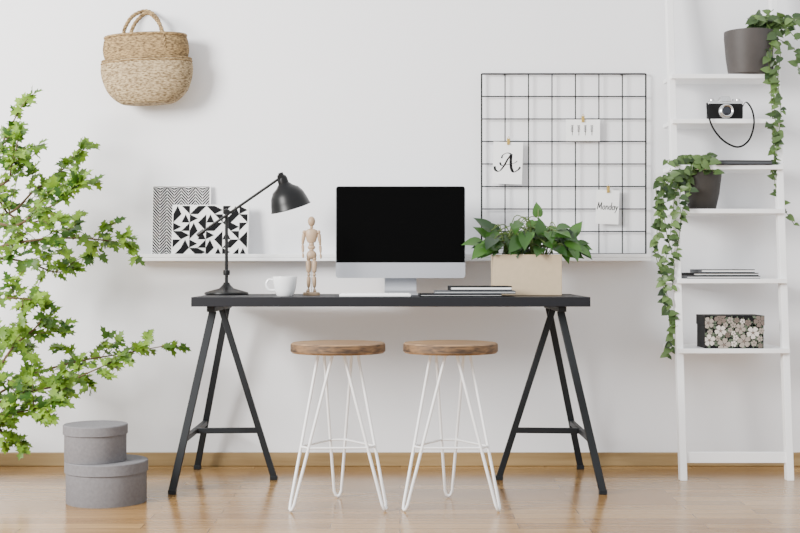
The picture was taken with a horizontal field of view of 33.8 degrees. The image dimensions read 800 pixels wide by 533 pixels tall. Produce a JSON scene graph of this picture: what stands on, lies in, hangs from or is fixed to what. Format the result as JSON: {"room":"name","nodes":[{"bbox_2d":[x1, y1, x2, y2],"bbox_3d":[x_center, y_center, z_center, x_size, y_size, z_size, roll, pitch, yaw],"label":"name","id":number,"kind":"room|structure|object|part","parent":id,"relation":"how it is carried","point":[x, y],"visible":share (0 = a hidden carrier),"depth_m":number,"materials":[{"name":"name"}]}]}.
{"room":"home office","nodes":[
{"label":"home office","id":0,"kind":"room"},
{"bbox_2d":[0,0,799,451],"bbox_3d":[-0.200,-0.643,5.720,7.600,3.000,0.120,0,0,0],"label":"wall","id":1,"kind":"structure","parent":0,"point":[326,95],"depth_m":5.66,"materials":[{"name":"paint"}]},
{"bbox_2d":[100,9,192,105],"bbox_3d":[-1.067,-0.892,5.545,0.387,0.425,0.222,0,0,9],"label":"seagrass basket","id":2,"kind":"object","parent":1,"relation":"attached to","point":[145,68],"visible":1,"depth_m":5.46,"materials":[{"name":"beige wicker"}]},
{"bbox_2d":[131,254,650,260],"bbox_3d":[-0.038,-0.038,5.603,2.195,0.030,0.115,0,0,0],"label":"ledge","id":3,"kind":"object","parent":1,"relation":"attached to","point":[146,257],"visible":0.47,"depth_m":5.54,"materials":[{"name":"white paint"}]},
{"bbox_2d":[151,185,210,253],"bbox_3d":[-0.936,-0.193,5.626,0.252,0.310,0.037,0,0,0],"label":"picture","id":4,"kind":"object","parent":3,"relation":"on","point":[164,197],"visible":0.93,"depth_m":5.63,"materials":[{"name":"white paper"}]},
{"bbox_2d":[171,205,248,253],"bbox_3d":[-0.805,-0.150,5.582,0.326,0.226,0.046,0,0,0],"label":"picture","id":5,"kind":"object","parent":3,"relation":"on","point":[187,220],"visible":0.98,"depth_m":5.58,"materials":[{"name":"white paper"}]},
{"bbox_2d":[481,73,646,253],"bbox_3d":[0.701,-0.440,5.644,0.710,0.779,0.030,0,0,0],"label":"board","id":6,"kind":"object","parent":3,"relation":"on","point":[504,74],"visible":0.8,"depth_m":5.63,"materials":[{"name":"black metal"}]},
{"bbox_2d":[492,136,522,183],"bbox_3d":[0.461,-0.455,5.628,0.126,0.205,0.014,2,0,0],"label":"card","id":7,"kind":"object","parent":6,"relation":"attached to","point":[507,156],"visible":1,"depth_m":5.63,"materials":[{"name":"white paper"}]},
{"bbox_2d":[566,114,599,140],"bbox_3d":[0.783,-0.596,5.628,0.146,0.117,0.014,0,0,0],"label":"card","id":8,"kind":"object","parent":6,"relation":"attached to","point":[576,130],"visible":1,"depth_m":5.63,"materials":[{"name":"white paper"}]},
{"bbox_2d":[595,184,619,223],"bbox_3d":[0.888,-0.266,5.627,0.104,0.172,0.015,0,0,-6],"label":"card","id":9,"kind":"object","parent":6,"relation":"attached to","point":[607,201],"visible":1,"depth_m":5.63,"materials":[{"name":"white paper"}]},
{"bbox_2d":[0,452,799,465],"bbox_3d":[-0.200,0.828,5.652,7.600,0.058,0.016,0,0,0],"label":"baseboard","id":10,"kind":"structure","parent":1,"relation":"attached to","point":[10,458],"depth_m":5.64,"materials":[{"name":"brown wood"}]},
{"bbox_2d":[0,466,799,532],"bbox_3d":[-0.200,0.882,2.220,7.600,0.050,7.120,0,0,0],"label":"floor","id":11,"kind":"structure","parent":0,"point":[209,499],"depth_m":4.78,"materials":[{"name":"brown wood"}]},
{"bbox_2d":[0,85,190,459],"bbox_3d":[-1.454,0.070,5.102,1.230,1.573,0.675,0,0,0],"label":"maple tree","id":12,"kind":"object","parent":11,"relation":"on","point":[23,383],"visible":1,"depth_m":5.07,"materials":[{"name":"green plant"}]},
{"bbox_2d":[64,454,147,508],"bbox_3d":[-1.071,0.781,4.800,0.300,0.152,0.300,0,0,0],"label":"storage box","id":13,"kind":"object","parent":11,"relation":"on","point":[124,483],"visible":0.88,"depth_m":4.68,"materials":[{"name":"grey cardboard"}]},
{"bbox_2d":[63,420,127,464],"bbox_3d":[-1.108,0.638,4.785,0.232,0.132,0.232,0,0,0],"label":"storage box","id":14,"kind":"object","parent":13,"relation":"on","point":[92,442],"visible":1,"depth_m":4.69,"materials":[{"name":"grey cardboard"}]},
{"bbox_3d":[-1.108,0.590,4.785,0.232,0.034,0.232,0,0,0],"label":"lid","id":15,"kind":"part","parent":14,"relation":"part of","materials":[{"name":"grey cardboard"}]},
{"bbox_3d":[-1.071,0.725,4.800,0.300,0.040,0.300,0,0,0],"label":"lid","id":16,"kind":"part","parent":13,"relation":"part of","materials":[{"name":"grey cardboard"}]},
{"bbox_2d":[288,340,387,511],"bbox_3d":[-0.222,0.564,4.703,0.348,0.586,0.364,0,0,-3],"label":"stool","id":17,"kind":"object","parent":11,"relation":"on","point":[324,348],"visible":1,"depth_m":4.62,"materials":[{"name":"wood"},{"name":"white painted metal"}]},
{"bbox_3d":[-0.221,0.289,4.690,0.338,0.036,0.338,0,0,-3],"label":"round seat","id":18,"kind":"part","parent":17,"relation":"part of","materials":[{"name":"brown wood"}]},
{"bbox_2d":[168,294,606,494],"bbox_3d":[-0.047,0.486,5.253,1.649,0.742,0.639,0,0,0],"label":"desk","id":19,"kind":"object","parent":11,"relation":"on","point":[221,303],"visible":0.98,"depth_m":5.03,"materials":[{"name":"black metal"}]},
{"bbox_2d":[196,172,310,294],"bbox_3d":[-0.596,-0.134,5.360,0.464,0.498,0.180,0,0,0],"label":"desk lamp","id":20,"kind":"object","parent":19,"relation":"on","point":[287,196],"visible":0.99,"depth_m":5.32,"materials":[{"name":"black metal"}]},
{"bbox_3d":[-0.707,-0.083,5.360,0.028,0.305,0.032,0,0,0],"label":"upright stem","id":21,"kind":"part","parent":20,"relation":"part of","materials":[{"name":"black metal"}]},
{"bbox_3d":[-0.650,-0.248,5.352,0.355,0.257,0.055,0,0,2],"label":"swing arm","id":22,"kind":"part","parent":20,"relation":"part of","materials":[{"name":"black metal"}]},
{"bbox_3d":[-0.445,-0.298,5.360,0.162,0.171,0.166,0,0,0],"label":"lamp shade","id":23,"kind":"part","parent":20,"relation":"part of","materials":[{"name":"black metal"}]},
{"bbox_2d":[265,277,296,295],"bbox_3d":[-0.455,0.077,5.144,0.112,0.076,0.097,0,0,37],"label":"coffee mug","id":24,"kind":"object","parent":19,"relation":"on","point":[283,286],"visible":0.99,"depth_m":5.11,"materials":[{"name":"white ceramic"}]},
{"bbox_3d":[-0.508,0.072,5.140,0.038,0.052,0.010,0,0,0],"label":"handle","id":25,"kind":"part","parent":24,"relation":"part of","materials":[{"name":"white ceramic"}]},
{"bbox_2d":[301,216,321,295],"bbox_3d":[-0.352,-0.043,5.240,0.083,0.315,0.070,0,0,0],"label":"mannequin","id":26,"kind":"object","parent":19,"relation":"on","point":[311,234],"visible":1,"depth_m":5.23},
{"bbox_3d":[-0.353,0.030,5.252,0.003,0.146,0.003,0,0,0],"label":"support rod","id":27,"kind":"part","parent":26,"relation":"part of","materials":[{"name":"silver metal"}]},
{"bbox_2d":[339,293,410,296],"bbox_3d":[-0.094,0.109,5.060,0.273,0.012,0.120,0,0,0],"label":"keyboard","id":28,"kind":"object","parent":19,"relation":"on","point":[341,294],"visible":1,"depth_m":5.00,"materials":[{"name":"white plastic"}]},
{"bbox_2d":[336,186,464,294],"bbox_3d":[0.002,-0.107,5.381,0.531,0.445,0.152,0,0,0],"label":"desktop computer","id":29,"kind":"object","parent":19,"relation":"on","point":[400,235],"visible":0.91,"depth_m":5.39,"materials":[{"name":"silver metal"}]},
{"bbox_2d":[418,286,515,296],"bbox_3d":[0.259,0.095,5.096,0.374,0.040,0.218,0,0,0],"label":"stack","id":30,"kind":"object","parent":19,"relation":"on","point":[453,291],"visible":1,"depth_m":5.01,"materials":[{"name":"black"}]},
{"bbox_2d":[418,293,501,296],"bbox_3d":[0.229,0.110,5.090,0.315,0.011,0.206,0,0,0],"label":"book","id":31,"kind":"object","parent":30,"relation":"on","point":[419,294],"depth_m":4.99,"materials":[{"name":"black paper"}]},
{"bbox_2d":[434,290,515,293],"bbox_3d":[0.288,0.098,5.103,0.317,0.011,0.204,0,0,0],"label":"book","id":32,"kind":"object","parent":30,"relation":"on","point":[435,291],"depth_m":5.01,"materials":[{"name":"grey paper"}]},
{"bbox_2d":[448,286,511,290],"bbox_3d":[0.309,0.084,5.120,0.242,0.017,0.167,0,0,0],"label":"book","id":33,"kind":"object","parent":30,"relation":"on","point":[450,288],"depth_m":5.04,"materials":[{"name":"white paper"}]},
{"bbox_2d":[462,202,591,294],"bbox_3d":[0.512,-0.074,5.293,0.532,0.382,0.214,0,0,0],"label":"pothos","id":34,"kind":"object","parent":19,"relation":"on","point":[535,272],"visible":0.96,"depth_m":5.26,"materials":[{"name":"green plant"}]},
{"bbox_2d":[402,340,500,511],"bbox_3d":[0.180,0.564,4.703,0.348,0.586,0.364,0,0,0],"label":"stool","id":35,"kind":"object","parent":11,"relation":"on","point":[445,348],"visible":1,"depth_m":4.61,"materials":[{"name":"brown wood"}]},
{"bbox_3d":[0.180,0.289,4.690,0.338,0.036,0.338,0,0,0],"label":"round seat","id":36,"kind":"part","parent":35,"relation":"part of","materials":[{"name":"brown wood"}]},
{"bbox_2d":[663,0,793,480],"bbox_3d":[1.355,-0.173,5.447,0.467,2.060,0.383,0,0,0],"label":"ladder shelf","id":37,"kind":"object","parent":11,"relation":"on","point":[684,457],"visible":0.84,"depth_m":5.38,"materials":[{"name":"white paint"}]},
{"bbox_2d":[649,152,724,359],"bbox_3d":[1.178,-0.047,5.451,0.328,0.854,0.248,0,0,0],"label":"potted trailing plant","id":38,"kind":"object","parent":37,"relation":"on","point":[701,187],"visible":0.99,"depth_m":5.36,"materials":[{"name":"green plant"}]},
{"bbox_3d":[1.262,-0.321,5.495,0.160,0.168,0.160,0,0,0],"label":"pot","id":39,"kind":"part","parent":38,"relation":"part of","materials":[{"name":"ceramic"}]},
{"bbox_2d":[681,269,759,278],"bbox_3d":[1.316,0.031,5.480,0.300,0.039,0.260,0,0,0],"label":"magazine stack","id":40,"kind":"object","parent":37,"relation":"on","point":[697,273],"visible":0.84,"depth_m":5.36,"materials":[{"name":"grey paper"}]},
{"bbox_2d":[681,273,758,275],"bbox_3d":[1.324,0.032,5.478,0.274,0.012,0.252,0,0,0],"label":"book","id":41,"kind":"object","parent":40,"relation":"on","point":[682,274],"depth_m":5.36,"materials":[{"name":"white paper"}]},
{"bbox_2d":[681,275,759,278],"bbox_3d":[1.316,0.044,5.480,0.300,0.012,0.260,0,0,0],"label":"book","id":42,"kind":"object","parent":40,"relation":"on","point":[682,276],"depth_m":5.35,"materials":[{"name":"grey paper"}]},
{"bbox_2d":[690,269,754,272],"bbox_3d":[1.341,0.018,5.480,0.225,0.014,0.246,0,0,0],"label":"book","id":43,"kind":"object","parent":40,"relation":"on","point":[691,270],"depth_m":5.36,"materials":[{"name":"grey paper"}]},
{"bbox_3d":[1.353,-0.790,5.548,0.453,0.019,0.180,0,0,0],"label":"shelf","id":44,"kind":"part","parent":37,"relation":"part of","materials":[{"name":"white paint"}]},
{"bbox_3d":[1.353,-0.601,5.535,0.452,0.019,0.206,0,0,0],"label":"shelf","id":45,"kind":"part","parent":37,"relation":"part of","materials":[{"name":"white paint"}]},
{"bbox_3d":[1.352,-0.408,5.522,0.451,0.019,0.233,0,0,0],"label":"shelf","id":46,"kind":"part","parent":37,"relation":"part of","materials":[{"name":"white paint"}]},
{"bbox_3d":[1.352,-0.227,5.509,0.450,0.019,0.258,0,0,0],"label":"shelf","id":47,"kind":"part","parent":37,"relation":"part of","materials":[{"name":"white paint"}]},
{"bbox_3d":[1.351,0.059,5.489,0.448,0.019,0.298,0,0,0],"label":"shelf","id":48,"kind":"part","parent":37,"relation":"part of","materials":[{"name":"white paint"}]},
{"bbox_3d":[1.350,0.341,5.470,0.446,0.019,0.337,0,0,0],"label":"shelf","id":49,"kind":"part","parent":37,"relation":"part of","materials":[{"name":"white paint"}]},
{"bbox_2d":[696,314,764,348],"bbox_3d":[1.352,0.265,5.390,0.243,0.133,0.158,0,0,0],"label":"storage box","id":50,"kind":"object","parent":37,"relation":"on","point":[714,331],"visible":1,"depth_m":5.31,"materials":[{"name":"black"}]},
{"bbox_3d":[1.352,0.218,5.391,0.243,0.040,0.156,0,0,0],"label":"box lid","id":51,"kind":"part","parent":50,"relation":"part of","materials":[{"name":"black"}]},
{"bbox_2d":[706,96,754,147],"bbox_3d":[1.364,-0.598,5.458,0.198,0.219,0.087,0,0,0],"label":"film camera","id":52,"kind":"object","parent":37,"relation":"on","point":[724,108],"visible":0.97,"depth_m":5.46,"materials":[{"name":"black"}]},
{"bbox_3d":[1.349,0.767,5.288,0.428,0.044,0.018,0,0,0],"label":"foot rail","id":53,"kind":"part","parent":37,"relation":"part of","materials":[{"name":"white paint"}]},
{"bbox_2d":[717,160,772,164],"bbox_3d":[1.411,-0.427,5.498,0.240,0.018,0.214,0,0,0],"label":"notebook","id":54,"kind":"object","parent":37,"relation":"on","point":[723,162],"visible":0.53,"depth_m":5.40,"materials":[{"name":"black paper"}]},
{"bbox_2d":[724,28,773,73],"bbox_3d":[1.466,-0.893,5.525,0.206,0.185,0.206,0,0,0],"label":"pot","id":55,"kind":"object","parent":37,"relation":"on","point":[747,50],"depth_m":5.44,"materials":[{"name":"grey ceramic"}]},
{"bbox_2d":[724,9,799,225],"bbox_3d":[1.524,-0.623,5.514,0.322,0.912,0.228,0,0,0],"label":"vine","id":56,"kind":"object","parent":37,"relation":"on","point":[748,50],"visible":0.99,"depth_m":5.44,"materials":[{"name":"green plant"}]}
]}

